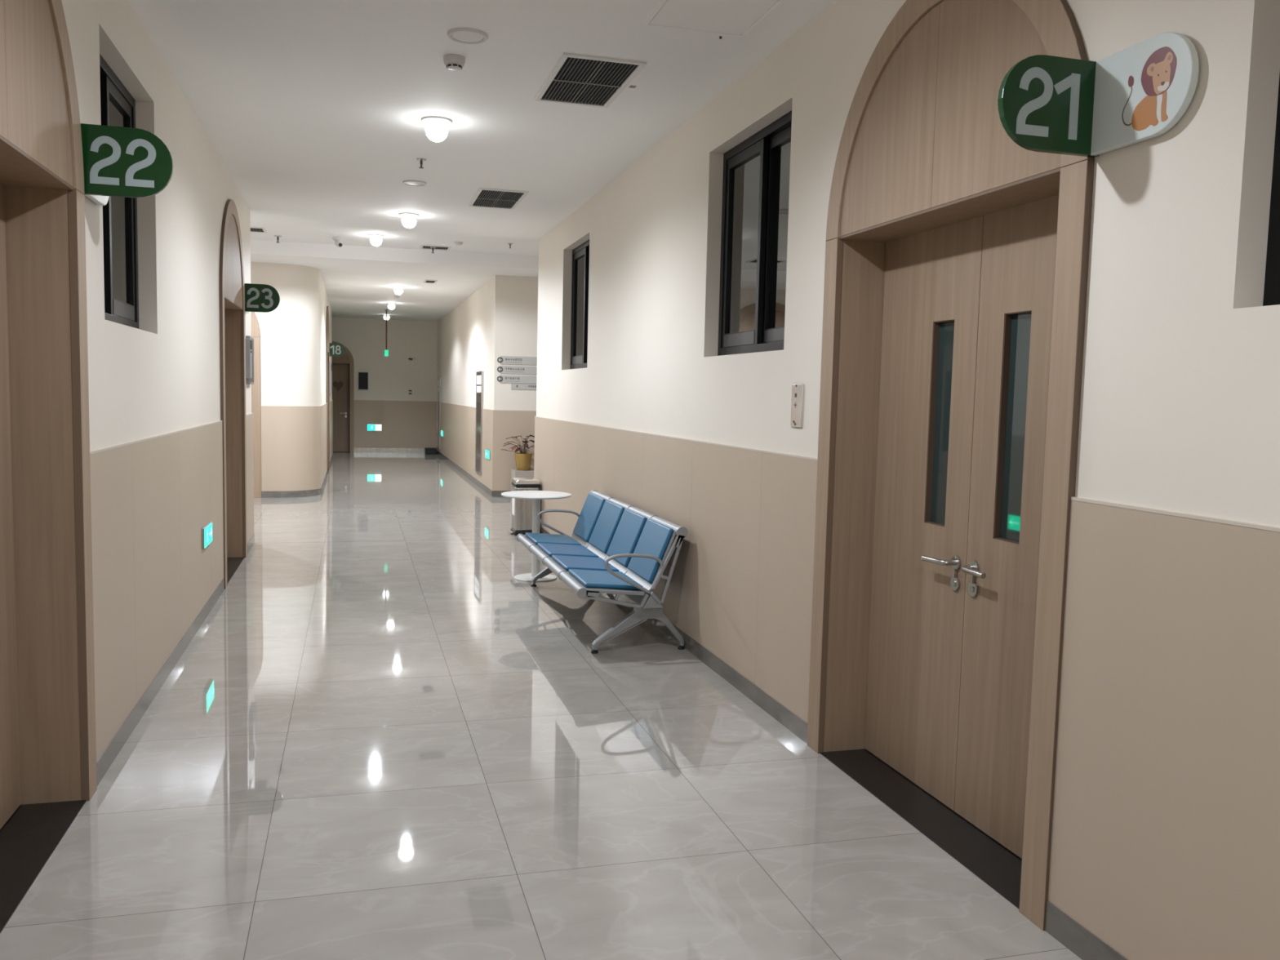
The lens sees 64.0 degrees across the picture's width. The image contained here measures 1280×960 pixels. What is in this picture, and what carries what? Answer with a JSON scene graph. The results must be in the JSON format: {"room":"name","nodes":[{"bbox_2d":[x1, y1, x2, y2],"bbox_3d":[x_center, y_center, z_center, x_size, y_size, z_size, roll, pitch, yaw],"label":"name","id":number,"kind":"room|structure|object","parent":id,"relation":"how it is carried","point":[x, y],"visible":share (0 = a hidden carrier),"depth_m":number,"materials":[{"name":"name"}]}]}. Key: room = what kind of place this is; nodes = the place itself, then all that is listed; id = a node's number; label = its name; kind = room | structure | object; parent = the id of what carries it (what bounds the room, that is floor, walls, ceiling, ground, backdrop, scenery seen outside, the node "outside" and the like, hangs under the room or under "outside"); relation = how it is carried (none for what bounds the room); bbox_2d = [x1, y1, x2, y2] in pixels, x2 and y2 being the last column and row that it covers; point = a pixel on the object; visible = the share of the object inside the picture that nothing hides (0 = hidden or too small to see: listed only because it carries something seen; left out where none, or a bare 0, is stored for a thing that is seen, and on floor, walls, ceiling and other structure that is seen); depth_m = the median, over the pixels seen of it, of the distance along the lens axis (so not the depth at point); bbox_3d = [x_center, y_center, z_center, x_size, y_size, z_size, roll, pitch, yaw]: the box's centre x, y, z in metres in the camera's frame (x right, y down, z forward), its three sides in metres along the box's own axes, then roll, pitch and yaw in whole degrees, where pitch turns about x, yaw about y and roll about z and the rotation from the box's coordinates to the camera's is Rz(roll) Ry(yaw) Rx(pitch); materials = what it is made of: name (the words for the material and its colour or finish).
{"room":"hospital interior","nodes":[
{"label":"hospital interior","id":0,"kind":"room"},
{"bbox_2d":[61,0,253,761],"bbox_3d":[-1.666,-0.415,2.129,0.273,3.300,15.050,0,5,-16],"label":"wall","id":1,"kind":"structure","parent":0,"point":[155,424],"depth_m":4.86,"materials":[{"name":"beige paint"}]},
{"bbox_2d":[0,0,97,933],"bbox_3d":[-1.831,-0.252,2.775,0.262,2.861,1.542,0,5,-16],"label":"door","id":2,"kind":"structure","parent":1,"relation":"in","point":[48,739],"depth_m":3.41,"materials":[{"name":"brown wood"}]},
{"bbox_2d":[99,53,138,328],"bbox_3d":[-2.286,-1.194,4.309,0.110,1.085,1.080,0,5,-16],"label":"window","id":3,"kind":"structure","parent":1,"relation":"in","point":[117,105],"depth_m":4.57,"materials":[{"name":"black metal"}]},
{"bbox_2d":[80,123,173,205],"bbox_3d":[-1.823,-1.114,3.703,0.297,0.235,0.348,0,5,-16],"label":"number sign","id":4,"kind":"object","parent":1,"relation":"attached to","point":[118,161],"visible":0.98,"depth_m":3.54,"materials":[{"name":"green plastic"}]},
{"bbox_2d":[96,533,254,786],"bbox_3d":[-1.571,1.186,2.300,0.004,0.086,15.054,0,5,-16],"label":"baseboard","id":5,"kind":"structure","parent":1,"relation":"attached to","point":[113,749],"depth_m":4.70,"materials":[{"name":"grey stone"}]},
{"bbox_2d":[201,521,212,549],"bbox_3d":[-2.713,0.345,6.417,0.018,0.128,0.350,0,5,-16],"label":"exit sign","id":6,"kind":"object","parent":1,"relation":"attached to","point":[206,531],"visible":1,"depth_m":6.34,"materials":[{"name":"plastic"}]},
{"bbox_2d":[218,199,247,589],"bbox_3d":[-3.265,-0.709,7.914,0.262,2.861,1.542,0,5,-16],"label":"door","id":7,"kind":"structure","parent":1,"relation":"in","point":[231,281],"depth_m":8.54,"materials":[{"name":"brown wood"}]},
{"bbox_2d":[245,338,252,378],"bbox_3d":[-3.382,-1.048,8.841,0.056,0.340,0.120,0,5,-16],"label":"dispenser","id":8,"kind":"object","parent":1,"relation":"attached to","point":[248,341],"visible":0.88,"depth_m":8.79,"materials":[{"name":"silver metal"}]},
{"bbox_2d":[245,335,253,384],"bbox_3d":[-3.458,-1.060,9.079,0.037,0.420,0.340,0,5,-16],"label":"case","id":9,"kind":"object","parent":1,"relation":"attached to","point":[249,381],"visible":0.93,"depth_m":9.12,"materials":[{"name":"silver metal"}]},
{"bbox_2d":[244,283,279,313],"bbox_3d":[-3.260,-1.558,8.853,0.297,0.235,0.348,0,5,-16],"label":"number sign","id":10,"kind":"object","parent":1,"relation":"attached to","point":[263,298],"visible":0.94,"depth_m":8.69,"materials":[{"name":"green plastic"}]},
{"bbox_2d":[250,262,320,491],"bbox_3d":[-6.966,-1.433,12.985,5.561,3.300,0.501,0,5,-16],"label":"wall","id":11,"kind":"structure","parent":0,"point":[291,407],"depth_m":13.45,"materials":[{"name":"beige paint"}]},
{"bbox_2d":[250,311,261,497],"bbox_3d":[-5.709,-1.203,13.222,1.542,2.861,0.262,0,5,-16],"label":"door","id":12,"kind":"structure","parent":11,"relation":"in","point":[255,334],"depth_m":13.31,"materials":[{"name":"brown wood"}]},
{"bbox_2d":[261,487,321,497],"bbox_3d":[-6.921,0.188,12.904,5.588,0.086,0.460,0,5,-21],"label":"baseboard","id":13,"kind":"structure","parent":11,"relation":"attached to","point":[317,491],"depth_m":13.54,"materials":[{"name":"grey stone"}]},
{"bbox_2d":[320,272,333,487],"bbox_3d":[-5.558,-1.795,17.775,0.273,3.300,8.000,0,5,-16],"label":"wall","id":14,"kind":"structure","parent":0,"point":[324,302],"depth_m":15.68,"materials":[{"name":"beige paint"}]},
{"bbox_2d":[321,453,333,492],"bbox_3d":[-5.463,-0.194,17.944,0.004,0.086,8.000,0,5,-16],"label":"baseboard","id":15,"kind":"structure","parent":14,"relation":"attached to","point":[326,475],"depth_m":16.07,"materials":[{"name":"grey stone"}]},
{"bbox_2d":[325,306,329,472],"bbox_3d":[-5.522,-1.568,17.701,0.262,2.861,1.542,0,5,-16],"label":"door","id":16,"kind":"structure","parent":14,"relation":"in","point":[327,335],"depth_m":18.33,"materials":[{"name":"brown wood"}]},
{"bbox_2d":[329,361,332,393],"bbox_3d":[-5.932,-1.957,19.636,0.034,0.600,0.600,0,5,-16],"label":"board","id":17,"kind":"object","parent":14,"relation":"attached to","point":[331,364],"visible":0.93,"depth_m":19.35,"materials":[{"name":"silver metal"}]},
{"bbox_2d":[329,342,345,356],"bbox_3d":[-5.545,-2.376,18.740,0.297,0.235,0.348,0,5,-16],"label":"number sign","id":18,"kind":"object","parent":14,"relation":"attached to","point":[335,349],"visible":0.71,"depth_m":18.57,"materials":[{"name":"green plastic"}]},
{"bbox_2d":[332,317,437,448],"bbox_3d":[-8.393,-2.284,22.904,8.146,3.300,0.273,0,5,-16],"label":"wall","id":19,"kind":"structure","parent":0,"point":[407,420],"depth_m":23.54,"materials":[{"name":"beige paint"}]},
{"bbox_2d":[332,341,354,452],"bbox_3d":[-7.021,-1.888,23.307,0.976,2.508,0.262,0,5,-16],"label":"door","id":20,"kind":"structure","parent":19,"relation":"in","point":[343,399],"depth_m":23.43,"materials":[{"name":"brown wood"}]},
{"bbox_2d":[333,381,343,391],"bbox_3d":[-6.901,-2.138,23.399,0.230,0.246,0.007,0,5,-16],"label":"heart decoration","id":21,"kind":"object","parent":20,"relation":"attached to","point":[338,386],"visible":1,"depth_m":23.40,"materials":[{"name":"brown wood"}]},
{"bbox_2d":[357,371,368,391],"bbox_3d":[-6.313,-2.255,23.345,0.240,0.425,0.026,0,5,-16],"label":"wall screen","id":22,"kind":"object","parent":19,"relation":"attached to","point":[362,376],"visible":1,"depth_m":23.33,"materials":[{"name":"black glass"}]},
{"bbox_2d":[367,424,382,431],"bbox_3d":[-6.094,-1.205,23.491,0.320,0.150,0.018,0,5,-16],"label":"exit sign","id":23,"kind":"object","parent":19,"relation":"attached to","point":[370,427],"visible":1,"depth_m":23.48,"materials":[{"name":"plastic"}]},
{"bbox_2d":[354,448,424,453],"bbox_3d":[-8.542,-0.683,22.861,7.836,0.110,0.006,0,5,-16],"label":"baseboard","id":24,"kind":"structure","parent":19,"relation":"attached to","point":[356,450],"depth_m":23.63,"materials":[{"name":"tile"}]},
{"bbox_2d":[436,275,514,490],"bbox_3d":[-3.243,-1.842,18.990,0.273,3.300,10.100,0,5,-16],"label":"wall","id":25,"kind":"structure","parent":0,"point":[472,336],"depth_m":16.52,"materials":[{"name":"beige paint"}]},
{"bbox_2d":[436,377,440,448],"bbox_3d":[-4.544,-1.516,23.137,0.030,1.590,0.700,0,5,-16],"label":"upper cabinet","id":26,"kind":"object","parent":25,"relation":"attached to","point":[438,405],"visible":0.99,"depth_m":23.08,"materials":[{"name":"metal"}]},
{"bbox_2d":[436,449,492,497],"bbox_3d":[-3.412,-0.240,19.083,0.004,0.086,10.104,0,5,-16],"label":"baseboard","id":27,"kind":"structure","parent":25,"relation":"attached to","point":[461,470],"depth_m":17.20,"materials":[{"name":"grey stone"}]},
{"bbox_2d":[475,371,483,475],"bbox_3d":[-2.459,-0.877,15.668,0.030,1.560,0.700,0,5,-16],"label":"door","id":28,"kind":"structure","parent":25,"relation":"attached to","point":[479,375],"depth_m":15.65,"materials":[{"name":"metal"}]},
{"bbox_2d":[485,448,490,459],"bbox_3d":[-2.170,-0.366,14.607,0.018,0.130,0.380,0,5,-16],"label":"exit sign","id":29,"kind":"object","parent":25,"relation":"attached to","point":[487,451],"visible":1,"depth_m":14.50,"materials":[{"name":"plastic"}]},
{"bbox_2d":[128,0,835,321],"bbox_3d":[-2.584,-2.603,9.259,12.000,0.354,29.600,0,5,-16],"label":"ceiling","id":30,"kind":"structure","parent":0,"point":[313,110],"depth_m":5.93,"materials":[{"name":"white paint"}]},
{"bbox_2d":[250,226,266,233],"bbox_3d":[-4.385,-2.809,11.473,0.360,0.010,0.350,0,5,-16],"label":"ceiling vent","id":31,"kind":"object","parent":30,"relation":"in","point":[255,229],"visible":0.46,"depth_m":11.50,"materials":[{"name":"white metal"}]},
{"bbox_2d":[274,235,281,243],"bbox_3d":[-4.230,-2.812,11.959,0.088,0.078,0.088,0,5,-16],"label":"sprinkler","id":32,"kind":"object","parent":30,"relation":"attached to","point":[277,237],"visible":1,"depth_m":11.95,"materials":[{"name":"metal"}]},
{"bbox_2d":[332,236,342,247],"bbox_3d":[-3.532,-2.769,11.944,0.099,0.128,0.211,-1,5,-24],"label":"ceiling camera","id":33,"kind":"object","parent":30,"relation":"attached to","point":[337,242],"visible":1,"depth_m":11.94,"materials":[{"name":"grey plastic"}]},
{"bbox_2d":[368,234,384,246],"bbox_3d":[-3.024,-2.742,11.729,0.180,0.123,0.180,0,5,-16],"label":"ceiling light","id":34,"kind":"object","parent":30,"relation":"in","point":[375,241],"visible":1,"depth_m":11.69,"materials":[{"name":"white glass"}]},
{"bbox_2d":[384,309,388,356],"bbox_3d":[-5.081,-2.947,20.515,0.080,0.926,0.340,0,5,-16],"label":"exit sign","id":35,"kind":"object","parent":30,"relation":"hanging from","point":[386,352],"visible":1,"depth_m":20.48,"materials":[{"name":"green"}]},
{"bbox_2d":[383,314,391,319],"bbox_3d":[-5.382,-3.458,21.740,0.180,0.123,0.180,0,5,-16],"label":"recessed light","id":36,"kind":"object","parent":30,"relation":"in","point":[384,316],"visible":0.88,"depth_m":21.70,"materials":[{"name":"white glass"}]},
{"bbox_2d":[386,302,396,309],"bbox_3d":[-4.578,-3.201,18.861,0.180,0.123,0.180,0,5,-16],"label":"recessed light","id":37,"kind":"object","parent":30,"relation":"in","point":[391,306],"visible":1,"depth_m":18.82,"materials":[{"name":"white glass"}]},
{"bbox_2d":[392,285,404,294],"bbox_3d":[-3.748,-2.937,15.886,0.180,0.123,0.180,0,5,-16],"label":"recessed light","id":38,"kind":"object","parent":30,"relation":"in","point":[398,291],"visible":1,"depth_m":15.85,"materials":[{"name":"white glass"}]},
{"bbox_2d":[399,212,418,228],"bbox_3d":[-2.106,-2.358,9.331,0.180,0.123,0.180,0,5,-16],"label":"ceiling light","id":39,"kind":"object","parent":30,"relation":"in","point":[409,221],"visible":1,"depth_m":9.29,"materials":[{"name":"white"}]},
{"bbox_2d":[402,179,426,186],"bbox_3d":[-1.736,-2.287,7.888,0.182,0.012,0.182,0,5,-16],"label":"recessed light","id":40,"kind":"object","parent":30,"relation":"in","point":[411,183],"visible":1,"depth_m":7.87,"materials":[{"name":"grey plastic"}]},
{"bbox_2d":[416,158,426,168],"bbox_3d":[-1.515,-2.192,7.093,0.068,0.060,0.068,0,5,-16],"label":"sprinkler","id":41,"kind":"object","parent":30,"relation":"attached to","point":[421,160],"visible":1,"depth_m":7.08,"materials":[{"name":"metal"}]},
{"bbox_2d":[423,280,437,283],"bbox_3d":[-3.067,-2.902,14.970,0.180,0.010,0.370,0,5,-16],"label":"ceiling vent","id":42,"kind":"object","parent":30,"relation":"in","point":[424,281],"visible":1,"depth_m":14.95,"materials":[{"name":"white"}]},
{"bbox_2d":[419,244,451,250],"bbox_3d":[-2.517,-2.858,12.590,0.360,0.010,0.300,0,5,-16],"label":"ceiling vent","id":43,"kind":"object","parent":30,"relation":"in","point":[422,246],"visible":0.98,"depth_m":12.59,"materials":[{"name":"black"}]},
{"bbox_2d":[421,115,452,142],"bbox_3d":[-1.204,-2.068,6.066,0.180,0.123,0.180,0,5,-16],"label":"ceiling light","id":44,"kind":"object","parent":30,"relation":"in","point":[436,130],"visible":1,"depth_m":6.03,"materials":[{"name":"white glass"}]},
{"bbox_2d":[443,53,465,71],"bbox_3d":[-0.892,-2.002,4.917,0.104,0.052,0.104,0,5,-16],"label":"smoke detector","id":45,"kind":"object","parent":30,"relation":"attached to","point":[454,62],"visible":1,"depth_m":4.88,"materials":[{"name":"grey plastic"}]},
{"bbox_2d":[454,241,462,244],"bbox_3d":[-2.148,-2.801,12.125,0.100,0.030,0.100,0,5,-16],"label":"smoke detector","id":46,"kind":"object","parent":30,"relation":"attached to","point":[455,242],"visible":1,"depth_m":12.09,"materials":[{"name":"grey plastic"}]},
{"bbox_2d":[447,27,488,44],"bbox_3d":[-0.774,-1.993,4.598,0.182,0.012,0.182,0,5,-16],"label":"ceiling speaker","id":47,"kind":"object","parent":30,"relation":"in","point":[462,35],"visible":1,"depth_m":4.58,"materials":[{"name":"grey plastic"}]},
{"bbox_2d":[468,187,528,209],"bbox_3d":[-1.179,-2.322,8.467,0.390,0.010,0.800,0,5,-16],"label":"ceiling vent","id":48,"kind":"object","parent":30,"relation":"in","point":[483,197],"visible":1,"depth_m":8.43,"materials":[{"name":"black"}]},
{"bbox_2d":[534,53,646,107],"bbox_3d":[-0.271,-2.036,5.245,0.407,0.010,0.800,0,5,-16],"label":"ceiling vent","id":49,"kind":"object","parent":30,"relation":"in","point":[575,79],"visible":1,"depth_m":5.20,"materials":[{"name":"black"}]},
{"bbox_2d":[640,0,787,39],"bbox_3d":[0.345,-1.926,4.086,0.480,0.010,0.886,0,5,-16],"label":"access panel","id":50,"kind":"object","parent":30,"relation":"attached to","point":[724,18],"visible":1,"depth_m":4.29,"materials":[{"name":"white paint"}]},
{"bbox_2d":[492,275,537,490],"bbox_3d":[-0.053,-1.421,14.784,4.154,3.300,0.273,0,5,-16],"label":"wall","id":51,"kind":"structure","parent":0,"point":[520,420],"depth_m":14.21,"materials":[{"name":"beige paint"}]},
{"bbox_2d":[492,490,511,497],"bbox_3d":[-0.055,0.192,14.784,4.158,0.086,0.004,0,5,-16],"label":"baseboard","id":52,"kind":"structure","parent":51,"relation":"attached to","point":[495,493],"depth_m":14.25,"materials":[{"name":"grey stone"}]},
{"bbox_2d":[497,355,537,364],"bbox_3d":[-1.488,-1.654,14.223,0.990,0.110,0.013,0,5,-16],"label":"direction sign","id":53,"kind":"object","parent":51,"relation":"attached to","point":[502,359],"visible":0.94,"depth_m":14.17,"materials":[{"name":"grey"}]},
{"bbox_2d":[497,374,537,383],"bbox_3d":[-1.494,-1.395,14.245,0.990,0.110,0.013,0,5,-16],"label":"direction sign","id":54,"kind":"object","parent":51,"relation":"attached to","point":[502,378],"visible":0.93,"depth_m":14.19,"materials":[{"name":"grey"}]},
{"bbox_2d":[497,365,537,374],"bbox_3d":[-1.491,-1.524,14.234,0.990,0.110,0.013,0,5,-16],"label":"direction sign","id":55,"kind":"object","parent":51,"relation":"attached to","point":[502,369],"visible":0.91,"depth_m":14.18,"materials":[{"name":"grey"}]},
{"bbox_2d":[511,383,536,390],"bbox_3d":[-1.396,-1.295,14.283,0.810,0.080,0.009,0,5,-16],"label":"direction sign","id":56,"kind":"object","parent":51,"relation":"attached to","point":[513,386],"visible":0.41,"depth_m":14.22,"materials":[{"name":"grey"}]},
{"bbox_2d":[0,452,1081,959],"bbox_3d":[-2.659,0.658,9.528,12.000,0.100,29.600,0,5,-16],"label":"floor","id":57,"kind":"structure","parent":0,"point":[379,740],"depth_m":3.67,"materials":[{"name":"tile"}]},
{"bbox_2d":[424,447,436,453],"bbox_3d":[-4.844,-0.675,23.680,0.240,0.130,0.360,0,5,-16],"label":"box","id":58,"kind":"object","parent":57,"relation":"on","point":[427,450],"visible":1,"depth_m":23.52,"materials":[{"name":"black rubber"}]},
{"bbox_2d":[511,468,533,491],"bbox_3d":[-1.573,0.060,14.061,0.350,0.398,0.380,0,5,-16],"label":"plinth","id":59,"kind":"object","parent":57,"relation":"on","point":[514,473],"visible":0.24,"depth_m":13.87,"materials":[{"name":"stone"}]},
{"bbox_2d":[502,435,534,470],"bbox_3d":[-1.553,-0.374,13.954,0.649,0.481,0.474,0,5,-16],"label":"potted plant","id":60,"kind":"object","parent":59,"relation":"on","point":[523,460],"visible":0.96,"depth_m":13.90,"materials":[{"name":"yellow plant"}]},
{"bbox_2d":[507,477,540,535],"bbox_3d":[-1.201,0.271,10.542,0.305,0.572,0.282,0,5,-16],"label":"pedal bin","id":61,"kind":"object","parent":57,"relation":"on","point":[522,508],"visible":0.83,"depth_m":10.41,"materials":[{"name":"metal"}]},
{"bbox_2d":[501,490,571,582],"bbox_3d":[-0.816,0.439,8.028,0.550,0.668,0.550,0,5,-16],"label":"round side table","id":62,"kind":"object","parent":57,"relation":"on","point":[535,495],"visible":0.88,"depth_m":7.99,"materials":[{"name":"white laminate"}]},
{"bbox_2d":[516,489,688,653],"bbox_3d":[-0.320,0.528,6.752,0.660,0.724,2.200,0,5,-16],"label":"bench","id":63,"kind":"object","parent":57,"relation":"on","point":[616,547],"visible":1,"depth_m":6.19,"materials":[{"name":"blue leather"}]},
{"bbox_2d":[533,0,1279,959],"bbox_3d":[1.141,-0.445,3.285,0.273,3.300,15.770,0,5,-16],"label":"wall","id":64,"kind":"structure","parent":0,"point":[1165,845],"depth_m":2.60,"materials":[{"name":"beige paint"}]},
{"bbox_2d":[569,239,589,368],"bbox_3d":[-0.441,-1.527,8.994,0.110,1.105,1.090,0,5,-16],"label":"window","id":65,"kind":"structure","parent":64,"relation":"in","point":[580,254],"depth_m":9.22,"materials":[{"name":"black metal"}]},
{"bbox_2d":[717,110,791,355],"bbox_3d":[0.642,-1.182,5.115,0.110,1.105,1.095,0,5,-16],"label":"window","id":66,"kind":"structure","parent":64,"relation":"in","point":[757,170],"depth_m":5.18,"materials":[{"name":"black metal"}]},
{"bbox_2d":[790,383,804,426],"bbox_3d":[0.682,-0.324,4.447,0.012,0.186,0.110,0,5,-16],"label":"switch plate","id":67,"kind":"object","parent":64,"relation":"attached to","point":[797,389],"visible":1,"depth_m":4.43,"materials":[{"name":"silver metal"}]},
{"bbox_2d":[539,525,1128,959],"bbox_3d":[0.970,1.156,3.382,0.004,0.086,15.774,0,5,-16],"label":"baseboard","id":68,"kind":"structure","parent":64,"relation":"attached to","point":[1078,940],"depth_m":4.46,"materials":[{"name":"grey stone"}]},
{"bbox_2d":[806,0,1094,930],"bbox_3d":[1.068,-0.244,3.491,0.262,2.861,1.542,0,5,-16],"label":"door","id":69,"kind":"structure","parent":64,"relation":"in","point":[957,251],"depth_m":3.54,"materials":[{"name":"brown wood"}]},
{"bbox_2d":[997,31,1199,157],"bbox_3d":[1.090,-0.943,2.454,0.297,0.235,0.346,0,5,-16],"label":"number sign","id":70,"kind":"object","parent":64,"relation":"attached to","point":[1136,93],"visible":1,"depth_m":2.57,"materials":[{"name":"green plastic"}]},
{"bbox_2d":[1262,74,1279,306],"bbox_3d":[1.591,-0.880,1.713,0.110,1.105,1.095,0,5,-16],"label":"window","id":71,"kind":"structure","parent":64,"relation":"in","point":[1272,279],"depth_m":2.24,"materials":[{"name":"black metal"}]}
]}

